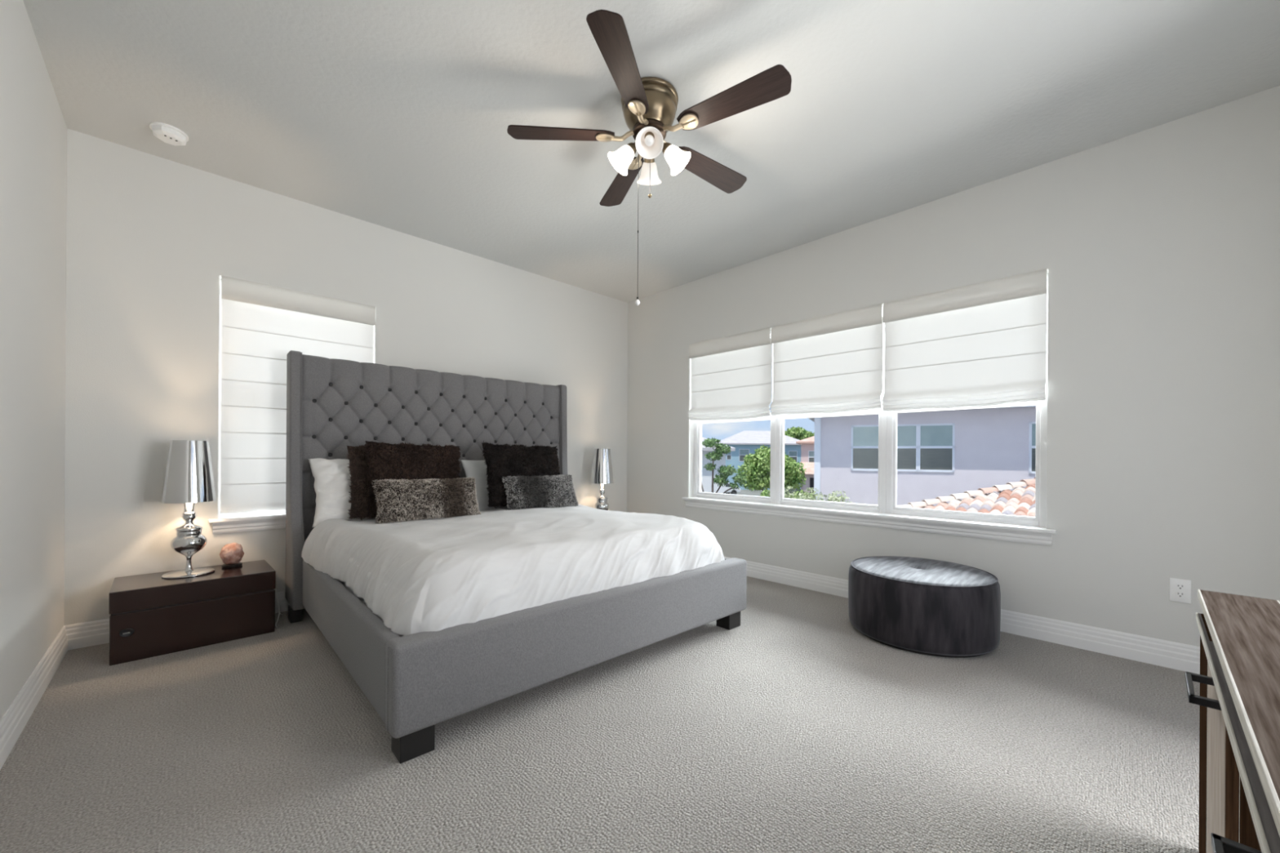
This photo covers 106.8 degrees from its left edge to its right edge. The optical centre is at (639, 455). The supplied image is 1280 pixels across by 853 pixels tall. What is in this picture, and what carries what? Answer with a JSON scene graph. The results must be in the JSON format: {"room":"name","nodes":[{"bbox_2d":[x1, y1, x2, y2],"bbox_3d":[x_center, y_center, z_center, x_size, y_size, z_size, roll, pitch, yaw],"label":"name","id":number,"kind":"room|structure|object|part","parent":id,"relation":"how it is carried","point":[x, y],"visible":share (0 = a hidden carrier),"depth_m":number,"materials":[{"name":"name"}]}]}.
{"room":"bedroom","nodes":[
{"label":"bedroom","id":0,"kind":"room"},
{"bbox_2d":[0,0,66,720],"bbox_3d":[-1.467,-0.338,0.753,0.200,2.740,5.060,0,0,-44],"label":"wall","id":1,"kind":"structure","parent":0,"point":[33,127],"depth_m":1.89,"materials":[{"name":"white paint"}]},
{"bbox_2d":[0,625,67,769],"bbox_3d":[-1.399,0.967,0.828,0.016,0.130,4.660,0,0,-44],"label":"baseboard","id":2,"kind":"structure","parent":1,"relation":"attached to","point":[18,714],"depth_m":1.88,"materials":[{"name":"white paint"}]},
{"bbox_2d":[63,128,627,625],"bbox_3d":[-1.649,-0.340,3.961,4.003,2.740,0.200,0,0,-44],"label":"wall","id":3,"kind":"structure","parent":0,"point":[152,239],"depth_m":2.86,"materials":[{"name":"white paint"}]},
{"bbox_2d":[64,591,288,650],"bbox_3d":[-1.583,0.966,3.883,4.003,0.130,0.016,0,0,-44],"label":"baseboard","id":4,"kind":"structure","parent":3,"relation":"attached to","point":[89,633],"depth_m":2.56,"materials":[{"name":"white paint"}]},
{"bbox_2d":[208,512,285,533],"bbox_3d":[-2.287,0.432,3.226,0.955,0.092,0.125,0,0,-44],"label":"trim","id":5,"kind":"structure","parent":3,"relation":"attached to","point":[271,521],"depth_m":3.00,"materials":[{"name":"white paint"}]},
{"bbox_2d":[217,279,285,516],"bbox_3d":[-2.351,-0.359,3.297,0.865,1.490,0.075,0,0,-44],"label":"window","id":6,"kind":"structure","parent":3,"relation":"in","point":[263,512],"depth_m":2.98,"materials":[{"name":"white plastic"}]},
{"bbox_2d":[220,275,375,513],"bbox_3d":[-2.274,-0.370,3.219,0.851,1.463,0.043,0,0,-44],"label":"roman shade","id":7,"kind":"object","parent":6,"relation":"attached to","point":[261,324],"visible":0.48,"depth_m":3.08,"materials":[{"name":"fabric"}]},
{"bbox_2d":[0,576,1199,852],"bbox_3d":[0.032,1.117,2.215,4.403,0.150,5.060,0,0,-44],"label":"floor","id":8,"kind":"structure","parent":0,"point":[790,728],"depth_m":1.66,"materials":[{"name":"carpet"}]},
{"bbox_2d":[108,560,275,665],"bbox_3d":[-2.497,0.846,2.683,0.415,0.357,0.650,0,0,45],"label":"nightstand","id":9,"kind":"object","parent":8,"relation":"on","point":[152,615],"visible":1,"depth_m":2.53,"materials":[{"name":"brown wood"}]},
{"bbox_3d":[-2.539,0.874,2.351,0.008,0.042,0.052,0,0,45],"label":"lock plate","id":10,"kind":"part","parent":9,"relation":"part of","materials":[{"name":"black metal"}]},
{"bbox_2d":[160,440,216,578],"bbox_3d":[-2.546,0.291,2.685,0.226,0.752,0.226,0,0,-44],"label":"table lamp","id":11,"kind":"object","parent":9,"relation":"on","point":[188,479],"visible":1,"depth_m":2.63,"materials":[{"name":"silver metal"}]},
{"bbox_3d":[-2.547,0.427,2.685,0.153,0.440,0.153,0,0,-44],"label":"stem","id":12,"kind":"part","parent":11,"relation":"part of","materials":[{"name":"silver metal"}]},
{"bbox_3d":[-2.544,0.086,2.685,0.226,0.342,0.226,0,0,-44],"label":"lamp shade","id":13,"kind":"part","parent":11,"relation":"part of","materials":[{"name":"silver metal"}]},
{"bbox_3d":[-2.498,0.721,2.685,0.410,0.106,0.650,0,0,45],"label":"lid","id":14,"kind":"part","parent":9,"relation":"part of","materials":[{"name":"brown wood"}]},
{"bbox_2d":[219,542,244,568],"bbox_3d":[-2.461,0.597,2.868,0.113,0.142,0.109,0,0,-44],"label":"salt lamp","id":15,"kind":"object","parent":9,"relation":"on","point":[231,554],"visible":1,"depth_m":2.84,"materials":[{"name":"pink stone"}]},
{"bbox_2d":[275,592,279,627],"bbox_3d":[-2.261,0.924,2.956,0.039,0.202,0.316,0,0,-44],"label":"power cord","id":16,"kind":"object","parent":8,"relation":"on","point":[276,626],"visible":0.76,"depth_m":2.97,"materials":[{"name":"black plastic"}]},
{"bbox_2d":[284,350,746,763],"bbox_3d":[-0.818,0.186,3.042,2.105,1.700,2.199,0,0,-43],"label":"upholstered bed","id":17,"kind":"object","parent":8,"relation":"on","point":[415,682],"visible":0.56,"depth_m":2.53,"materials":[{"name":"fabric"}]},
{"bbox_3d":[-2.155,0.982,2.970,0.060,0.090,0.100,0,0,-43],"label":"leg","id":18,"kind":"part","parent":17,"relation":"part of","materials":[{"name":"black wood"}]},
{"bbox_3d":[-1.501,0.782,2.349,0.058,0.298,1.900,0,0,-43],"label":"rail","id":19,"kind":"part","parent":17,"relation":"part of","materials":[{"name":"fabric"}]},
{"bbox_2d":[337,557,403,636],"bbox_3d":[-0.807,0.664,3.029,1.840,0.345,1.850,0,0,-43],"label":"mattress","id":20,"kind":"object","parent":17,"relation":"on","point":[343,583],"visible":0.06,"depth_m":2.27,"materials":[{"name":"white fabric"}]},
{"bbox_2d":[301,503,724,635],"bbox_3d":[-0.770,0.530,2.991,2.043,0.301,1.964,0,0,-43],"label":"duvet","id":21,"kind":"object","parent":20,"relation":"on","point":[442,573],"visible":0.77,"depth_m":2.22,"materials":[{"name":"white fabric"}]},
{"bbox_2d":[308,457,375,527],"bbox_3d":[-1.758,0.229,3.279,0.863,0.427,0.302,0,0,-44],"label":"bed pillow","id":22,"kind":"object","parent":21,"relation":"on","point":[331,487],"visible":0.23,"depth_m":3.02,"materials":[{"name":"white fabric"}]},
{"bbox_2d":[346,444,376,519],"bbox_3d":[-1.657,0.176,3.205,0.582,0.501,0.255,0,0,-43],"label":"cushion","id":23,"kind":"object","parent":21,"relation":"on","point":[358,467],"visible":0.2,"depth_m":3.03,"materials":[{"name":"black fabric"}]},
{"bbox_2d":[363,440,461,518],"bbox_3d":[-1.491,0.160,3.182,0.632,0.512,0.261,0,0,-41],"label":"cushion","id":24,"kind":"object","parent":21,"relation":"on","point":[410,461],"visible":0.64,"depth_m":3.10,"materials":[{"name":"black fabric"}]},
{"bbox_2d":[371,476,481,524],"bbox_3d":[-1.359,0.280,3.078,0.661,0.276,0.204,0,0,-43],"label":"cushion","id":25,"kind":"object","parent":21,"relation":"on","point":[401,500],"visible":0.98,"depth_m":3.00,"materials":[{"name":"grey fabric"}]},
{"bbox_2d":[460,459,507,511],"bbox_3d":[-1.038,0.235,3.939,0.243,0.402,0.847,0,0,45],"label":"bed pillow","id":26,"kind":"object","parent":21,"relation":"on","point":[477,469],"visible":0.14,"depth_m":3.70,"materials":[{"name":"grey fabric"}]},
{"bbox_2d":[481,440,560,508],"bbox_3d":[-0.913,0.150,3.770,0.692,0.534,0.275,0,0,-41],"label":"cushion","id":27,"kind":"object","parent":21,"relation":"on","point":[501,460],"visible":0.69,"depth_m":3.64,"materials":[{"name":"black fabric"}]},
{"bbox_2d":[502,474,578,510],"bbox_3d":[-0.762,0.285,3.700,0.634,0.271,0.212,0,0,-41],"label":"cushion","id":28,"kind":"object","parent":21,"relation":"on","point":[523,492],"visible":0.98,"depth_m":3.61,"materials":[{"name":"grey fabric"}]},
{"bbox_3d":[-0.798,0.984,1.672,0.115,0.104,0.100,0,0,-43],"label":"leg","id":29,"kind":"part","parent":17,"relation":"part of","materials":[{"name":"black wood"}]},
{"bbox_3d":[-1.492,-0.024,3.769,1.984,1.270,0.080,0,0,-43],"label":"headboard","id":30,"kind":"part","parent":17,"relation":"part of","materials":[{"name":"fabric"}]},
{"bbox_3d":[-0.107,0.788,2.278,2.012,0.310,0.105,0,0,-43],"label":"footboard","id":31,"kind":"part","parent":17,"relation":"part of","materials":[{"name":"fabric"}]},
{"bbox_3d":[0.544,0.994,2.924,0.115,0.104,0.100,0,0,-43],"label":"leg","id":32,"kind":"part","parent":17,"relation":"part of","materials":[{"name":"black wood"}]},
{"bbox_2d":[848,555,1000,657],"bbox_3d":[1.661,0.855,2.830,0.774,0.397,0.774,0,0,-44],"label":"ottoman","id":33,"kind":"object","parent":8,"relation":"on","point":[916,605],"visible":1,"depth_m":2.53,"materials":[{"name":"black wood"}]},
{"bbox_2d":[852,555,995,586],"bbox_3d":[1.663,0.671,2.829,0.742,0.029,0.742,0,0,-44],"label":"tabletop","id":34,"kind":"object","parent":33,"relation":"on","point":[895,571],"depth_m":2.70,"materials":[{"name":"fabric"}]},
{"bbox_2d":[1185,589,1279,852],"bbox_3d":[1.031,0.702,0.513,1.721,0.694,0.558,0,0,-43],"label":"dresser","id":35,"kind":"object","parent":8,"relation":"on","point":[1238,700],"visible":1,"depth_m":0.81,"materials":[{"name":"brown wood"}]},
{"bbox_3d":[1.100,0.457,0.929,0.150,0.014,0.041,0,0,-43],"label":"handle","id":36,"kind":"part","parent":35,"relation":"part of","materials":[{"name":"black metal"}]},
{"bbox_3d":[1.399,0.736,1.163,0.283,0.632,0.027,0,0,-43],"label":"leg","id":37,"kind":"part","parent":35,"relation":"part of","materials":[{"name":"brown wood"}]},
{"bbox_3d":[1.085,0.709,0.875,0.554,0.541,0.023,0,0,-43],"label":"drawer","id":38,"kind":"part","parent":35,"relation":"part of","materials":[{"name":"brown wood"}]},
{"bbox_3d":[0.638,0.454,0.499,0.150,0.014,0.041,0,0,-43],"label":"handle","id":39,"kind":"part","parent":35,"relation":"part of","materials":[{"name":"black metal"}]},
{"bbox_3d":[0.667,0.706,0.487,0.562,0.541,0.023,0,0,-43],"label":"drawer","id":40,"kind":"part","parent":35,"relation":"part of","materials":[{"name":"brown wood"}]},
{"bbox_3d":[-0.386,0.861,4.728,0.650,0.357,0.415,0,0,-44],"label":"nightstand","id":41,"kind":"object","parent":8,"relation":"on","visible":0},
{"bbox_2d":[591,448,613,510],"bbox_3d":[-0.378,0.306,4.744,0.226,0.752,0.226,0,0,-44],"label":"table lamp","id":42,"kind":"object","parent":41,"relation":"on","point":[602,471],"visible":0.75,"depth_m":4.67,"materials":[{"name":"silver metal"}]},
{"bbox_3d":[-0.379,0.442,4.744,0.153,0.440,0.153,0,0,-44],"label":"stem","id":43,"kind":"part","parent":42,"relation":"part of","materials":[{"name":"silver metal"}]},
{"bbox_3d":[-0.376,0.101,4.744,0.226,0.342,0.226,0,0,-44],"label":"lamp shade","id":44,"kind":"part","parent":42,"relation":"part of","materials":[{"name":"silver metal"}]},
{"bbox_2d":[22,0,1279,302],"bbox_3d":[0.052,-1.773,2.215,4.403,0.150,5.060,0,0,-44],"label":"ceiling","id":45,"kind":"structure","parent":0,"point":[397,115],"depth_m":2.25,"materials":[{"name":"grey paint"}]},
{"bbox_2d":[149,121,188,146],"bbox_3d":[-2.491,-1.692,2.516,0.148,0.048,0.148,0,0,26],"label":"smoke detector","id":46,"kind":"object","parent":45,"relation":"attached to","point":[168,134],"visible":1,"depth_m":2.49,"materials":[{"name":"white plastic"}]},
{"bbox_2d":[506,9,791,305],"bbox_3d":[0.082,-1.208,2.273,1.252,0.980,1.271,0,0,-44],"label":"ceiling fan","id":47,"kind":"object","parent":45,"relation":"hanging from","point":[649,104],"visible":1,"depth_m":2.15,"materials":[{"name":"brown wood"}]},
{"bbox_3d":[-0.371,-1.516,2.240,0.502,0.006,0.136,0,12,-3],"label":"blade","id":48,"kind":"part","parent":47,"relation":"part of","materials":[{"name":"brown wood"}]},
{"bbox_3d":[-0.066,-1.514,1.858,0.136,0.006,0.502,13,3,15],"label":"blade","id":49,"kind":"part","parent":47,"relation":"part of","materials":[{"name":"brown wood"}]},
{"bbox_3d":[-0.098,-1.408,2.261,0.122,0.126,0.122,0,0,-44],"label":"lamp shade","id":50,"kind":"part","parent":47,"relation":"part of","materials":[{"name":"white glass"}]},
{"bbox_3d":[-0.102,-1.514,2.648,0.136,0.006,0.502,-12,4,-20],"label":"blade","id":51,"kind":"part","parent":47,"relation":"part of","materials":[{"name":"brown wood"}]},
{"bbox_3d":[-0.011,-0.730,2.260,0.026,0.030,0.026,0,0,-44],"label":"chain knob","id":52,"kind":"part","parent":47,"relation":"part of","materials":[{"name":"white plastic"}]},
{"bbox_3d":[-0.009,-1.108,2.260,0.002,0.730,0.003,0,0,-44],"label":"pull chain","id":53,"kind":"part","parent":47,"relation":"part of","materials":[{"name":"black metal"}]},
{"bbox_3d":[0.046,-1.407,2.401,0.122,0.126,0.122,0,0,-44],"label":"lamp shade","id":54,"kind":"part","parent":47,"relation":"part of","materials":[{"name":"white glass"}]},
{"bbox_3d":[0.042,-1.407,2.117,0.122,0.126,0.122,0,0,-44],"label":"lamp shade","id":55,"kind":"part","parent":47,"relation":"part of","materials":[{"name":"white glass"}]},
{"bbox_3d":[0.042,-1.416,2.135,0.044,0.044,0.044,0,0,-44],"label":"bulb","id":56,"kind":"part","parent":47,"relation":"part of","materials":[{"name":"white glass"}]},
{"bbox_3d":[0.048,-1.348,2.255,0.002,0.210,0.003,0,0,-44],"label":"pull chain","id":57,"kind":"part","parent":47,"relation":"part of","materials":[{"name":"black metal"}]},
{"bbox_3d":[0.186,-1.406,2.257,0.122,0.126,0.122,0,0,-44],"label":"lamp shade","id":58,"kind":"part","parent":47,"relation":"part of","materials":[{"name":"white glass"}]},
{"bbox_3d":[0.370,-1.511,2.518,0.502,0.006,0.136,0,-12,-39],"label":"blade","id":59,"kind":"part","parent":47,"relation":"part of","materials":[{"name":"brown wood"}]},
{"bbox_3d":[0.392,-1.510,2.030,0.502,0.006,0.136,0,-12,33],"label":"blade","id":60,"kind":"part","parent":47,"relation":"part of","materials":[{"name":"brown wood"}]},
{"bbox_2d":[626,85,1279,646],"bbox_3d":[1.551,-0.318,3.678,0.200,2.740,5.060,0,0,-44],"label":"wall","id":61,"kind":"structure","parent":0,"point":[1158,246],"depth_m":2.56,"materials":[{"name":"white paint"}]},
{"bbox_2d":[693,330,776,503],"bbox_3d":[0.872,-0.337,4.396,0.075,1.490,0.897,0,0,-44],"label":"window","id":62,"kind":"structure","parent":61,"relation":"in","point":[697,424],"depth_m":4.36,"materials":[{"name":"white plastic"}]},
{"bbox_2d":[688,327,772,421],"bbox_3d":[0.792,-0.701,4.314,0.056,0.759,0.884,0,0,-44],"label":"roman shade","id":63,"kind":"object","parent":62,"relation":"attached to","point":[731,375],"visible":1,"depth_m":4.28,"materials":[{"name":"fabric"}]},
{"bbox_3d":[0.860,0.014,4.386,0.038,0.743,0.837,0,0,-44],"label":"sash","id":64,"kind":"part","parent":62,"relation":"part of","materials":[{"name":"white plastic"}]},
{"bbox_2d":[775,306,886,513],"bbox_3d":[1.491,-0.333,3.758,0.075,1.490,0.882,0,0,-44],"label":"window","id":65,"kind":"structure","parent":61,"relation":"in","point":[780,446],"depth_m":3.65,"materials":[{"name":"white plastic"}]},
{"bbox_2d":[769,303,883,415],"bbox_3d":[1.409,-0.700,3.677,0.057,0.753,0.874,0,0,-44],"label":"roman shade","id":66,"kind":"object","parent":65,"relation":"attached to","point":[832,363],"visible":1,"depth_m":3.64,"materials":[{"name":"fabric"}]},
{"bbox_3d":[1.478,0.018,3.748,0.038,0.743,0.822,0,0,-44],"label":"sash","id":67,"kind":"part","parent":65,"relation":"part of","materials":[{"name":"white plastic"}]},
{"bbox_2d":[681,497,1057,545],"bbox_3d":[1.411,0.458,3.691,0.125,0.092,2.757,0,0,-44],"label":"trim","id":68,"kind":"structure","parent":61,"relation":"attached to","point":[993,531],"depth_m":3.29,"materials":[{"name":"white paint"}]},
{"bbox_2d":[724,556,1199,674],"bbox_3d":[1.465,0.987,3.603,0.016,0.130,4.660,0,0,-44],"label":"baseboard","id":69,"kind":"structure","parent":61,"relation":"attached to","point":[1167,654],"depth_m":2.64,"materials":[{"name":"white paint"}]},
{"bbox_2d":[885,272,1048,527],"bbox_3d":[2.107,-0.329,3.122,0.075,1.490,0.888,0,0,-44],"label":"window","id":70,"kind":"structure","parent":61,"relation":"in","point":[1040,518],"depth_m":2.95,"materials":[{"name":"white plastic"}]},
{"bbox_2d":[882,268,1047,410],"bbox_3d":[2.024,-0.689,3.040,0.060,0.767,0.880,0,0,-44],"label":"roman shade","id":71,"kind":"object","parent":70,"relation":"attached to","point":[982,344],"visible":1,"depth_m":3.00,"materials":[{"name":"fabric"}]},
{"bbox_3d":[2.094,0.023,3.112,0.038,0.743,0.828,0,0,-44],"label":"sash","id":72,"kind":"part","parent":70,"relation":"part of","materials":[{"name":"white plastic"}]},
{"bbox_2d":[1168,577,1191,604],"bbox_3d":[2.677,0.668,2.355,0.013,0.116,0.072,0,0,-44],"label":"wall outlet","id":73,"kind":"object","parent":61,"relation":"attached to","point":[1180,589],"visible":1,"depth_m":2.35,"materials":[{"name":"white plastic"}]},
{"bbox_2d":[1174,583,1185,590],"bbox_3d":[2.674,0.649,2.353,0.004,0.029,0.035,0,0,-44],"label":"receptacle","id":74,"kind":"object","parent":73,"relation":"attached to","point":[1177,586],"depth_m":2.35,"materials":[{"name":"white plastic"}]},
{"bbox_2d":[1174,591,1185,597],"bbox_3d":[2.674,0.688,2.353,0.004,0.029,0.035,0,0,-44],"label":"receptacle","id":75,"kind":"object","parent":73,"relation":"attached to","point":[1177,594],"depth_m":2.35,"materials":[{"name":"white plastic"}]},
{"bbox_2d":[881,477,1044,527],"bbox_3d":[8.298,2.046,7.253,6.300,4.506,11.100,0,0,-44],"label":"tiled roof","id":76,"kind":"structure","parent":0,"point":[1020,501],"depth_m":8.69,"materials":[{"name":"tile"}]},
{"label":"outside","id":77,"kind":"structure","parent":0,"visible":0},
{"bbox_2d":[255,489,769,515],"bbox_3d":[36.494,4.594,82.582,159.750,0.200,180.000,0,0,-44],"label":"ground","id":78,"kind":"structure","parent":77,"point":[747,492],"depth_m":55.74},
{"bbox_2d":[701,436,735,498],"bbox_3d":[3.453,1.541,29.390,4.400,5.450,3.800,0,0,6],"label":"house","id":79,"kind":"structure","parent":78,"relation":"on","point":[706,476],"depth_m":27.91,"materials":[{"name":"white paint"}]},
{"bbox_2d":[701,437,746,493],"bbox_3d":[3.559,1.739,20.051,2.025,5.062,0.931,0,0,-1],"label":"sparse tree","id":80,"kind":"object","parent":78,"relation":"on","point":[725,472],"visible":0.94,"depth_m":19.94,"materials":[{"name":"green plant"}]},
{"bbox_2d":[725,482,741,494],"bbox_3d":[8.556,3.587,51.748,4.482,1.429,1.800,0,0,-14],"label":"car","id":81,"kind":"object","parent":78,"relation":"on","point":[735,491],"visible":0.31,"depth_m":51.19,"materials":[{"name":"white paint"}]},
{"bbox_2d":[719,431,800,489],"bbox_3d":[15.827,0.501,63.855,11.400,7.700,7.600,0,0,0],"label":"house","id":82,"kind":"structure","parent":78,"relation":"on","point":[744,442],"depth_m":60.55,"materials":[{"name":"paint"}]},
{"bbox_3d":[13.278,0.311,60.554,1.190,0.735,0.022,0,0,0],"label":"pane","id":83,"kind":"part","parent":82,"relation":"part of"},
{"bbox_3d":[13.283,-0.464,60.554,1.190,0.695,0.022,0,0,0],"label":"pane","id":84,"kind":"part","parent":82,"relation":"part of","materials":[{"name":"glass"}]},
{"bbox_3d":[19.482,-0.246,60.554,0.990,0.645,0.022,0,0,0],"label":"pane","id":85,"kind":"part","parent":82,"relation":"part of","materials":[{"name":"glass"}]},
{"bbox_2d":[736,444,806,491],"bbox_3d":[9.851,1.731,35.723,5.114,5.172,2.804,0,0,14],"label":"round tree","id":86,"kind":"object","parent":78,"relation":"on","point":[757,465],"visible":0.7,"depth_m":35.16,"materials":[{"name":"green plant"}]},
{"bbox_2d":[760,488,810,495],"bbox_3d":[13.822,3.623,44.875,4.482,1.429,1.800,0,0,-9],"label":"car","id":87,"kind":"object","parent":78,"relation":"on","point":[784,488],"visible":0.02,"depth_m":44.01,"materials":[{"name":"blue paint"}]},
{"bbox_2d":[760,488,813,504],"bbox_3d":[10.005,3.271,32.426,3.894,2.113,2.097,0,0,-7],"label":"shrub","id":88,"kind":"object","parent":78,"relation":"on","point":[764,493],"visible":0.06,"depth_m":32.10,"materials":[{"name":"green plant"}]},
{"bbox_2d":[784,426,814,439],"bbox_3d":[26.285,-0.298,80.010,6.729,9.450,3.743,0,0,10],"label":"tree","id":89,"kind":"object","parent":78,"relation":"on","point":[800,433],"visible":0.49,"depth_m":78.93,"materials":[{"name":"green plant"}]},
{"bbox_2d":[795,435,813,493],"bbox_3d":[21.347,0.889,51.277,8.400,7.000,8.300,0,0,22],"label":"house","id":90,"kind":"structure","parent":78,"relation":"on","point":[806,444],"depth_m":50.94,"materials":[{"name":"paint"}]},
{"bbox_3d":[18.508,-0.178,50.959,0.740,0.595,0.022,0,0,22],"label":"pane","id":91,"kind":"part","parent":90,"relation":"part of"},
{"bbox_3d":[18.503,0.497,50.959,0.740,0.635,0.022,0,0,22],"label":"pane","id":92,"kind":"part","parent":90,"relation":"part of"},
{"bbox_3d":[19.168,3.324,48.291,3.600,2.100,0.070,0,0,22],"label":"garage door","id":93,"kind":"part","parent":90,"relation":"part of","materials":[{"name":"grey"}]},
{"bbox_2d":[767,485,853,511],"bbox_3d":[4.899,2.546,13.425,2.787,3.469,0.805,0,0,-2],"label":"shrub","id":94,"kind":"object","parent":78,"relation":"on","point":[833,499],"visible":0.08,"depth_m":13.29,"materials":[{"name":"green plant"}]},
{"bbox_2d":[808,396,1035,511],"bbox_3d":[13.540,0.435,16.710,14.070,7.800,10.100,0,0,26],"label":"house","id":95,"kind":"structure","parent":78,"relation":"on","point":[940,453],"depth_m":14.11,"materials":[{"name":"purple paint"}]},
{"bbox_3d":[5.787,1.452,15.517,0.200,5.660,0.160,0,0,26],"label":"corner trim","id":96,"kind":"part","parent":95,"relation":"part of","materials":[{"name":"white paint"}]},
{"bbox_3d":[7.108,-0.599,14.866,0.810,0.610,0.022,0,0,26],"label":"pane","id":97,"kind":"part","parent":95,"relation":"part of","materials":[{"name":"blue glass"}]},
{"bbox_3d":[7.103,0.091,14.866,0.810,0.650,0.022,0,0,26],"label":"pane","id":98,"kind":"part","parent":95,"relation":"part of","materials":[{"name":"grey glass"}]},
{"bbox_3d":[7.937,-0.593,14.467,0.810,0.610,0.022,0,0,26],"label":"pane","id":99,"kind":"part","parent":95,"relation":"part of","materials":[{"name":"blue glass"}]},
{"bbox_3d":[7.932,0.097,14.467,0.810,0.650,0.022,0,0,26],"label":"pane","id":100,"kind":"part","parent":95,"relation":"part of","materials":[{"name":"grey glass"}]},
{"bbox_3d":[8.766,-0.588,14.069,0.810,0.610,0.022,0,0,26],"label":"pane","id":101,"kind":"part","parent":95,"relation":"part of","materials":[{"name":"blue glass"}]},
{"bbox_3d":[8.761,0.102,14.069,0.810,0.650,0.022,0,0,26],"label":"pane","id":102,"kind":"part","parent":95,"relation":"part of","materials":[{"name":"grey glass"}]},
{"bbox_3d":[11.155,-0.571,12.921,0.810,0.610,0.022,0,0,26],"label":"pane","id":103,"kind":"part","parent":95,"relation":"part of","materials":[{"name":"blue glass"}]},
{"bbox_3d":[11.150,0.119,12.921,0.810,0.650,0.022,0,0,26],"label":"pane","id":104,"kind":"part","parent":95,"relation":"part of","materials":[{"name":"grey glass"}]}
]}

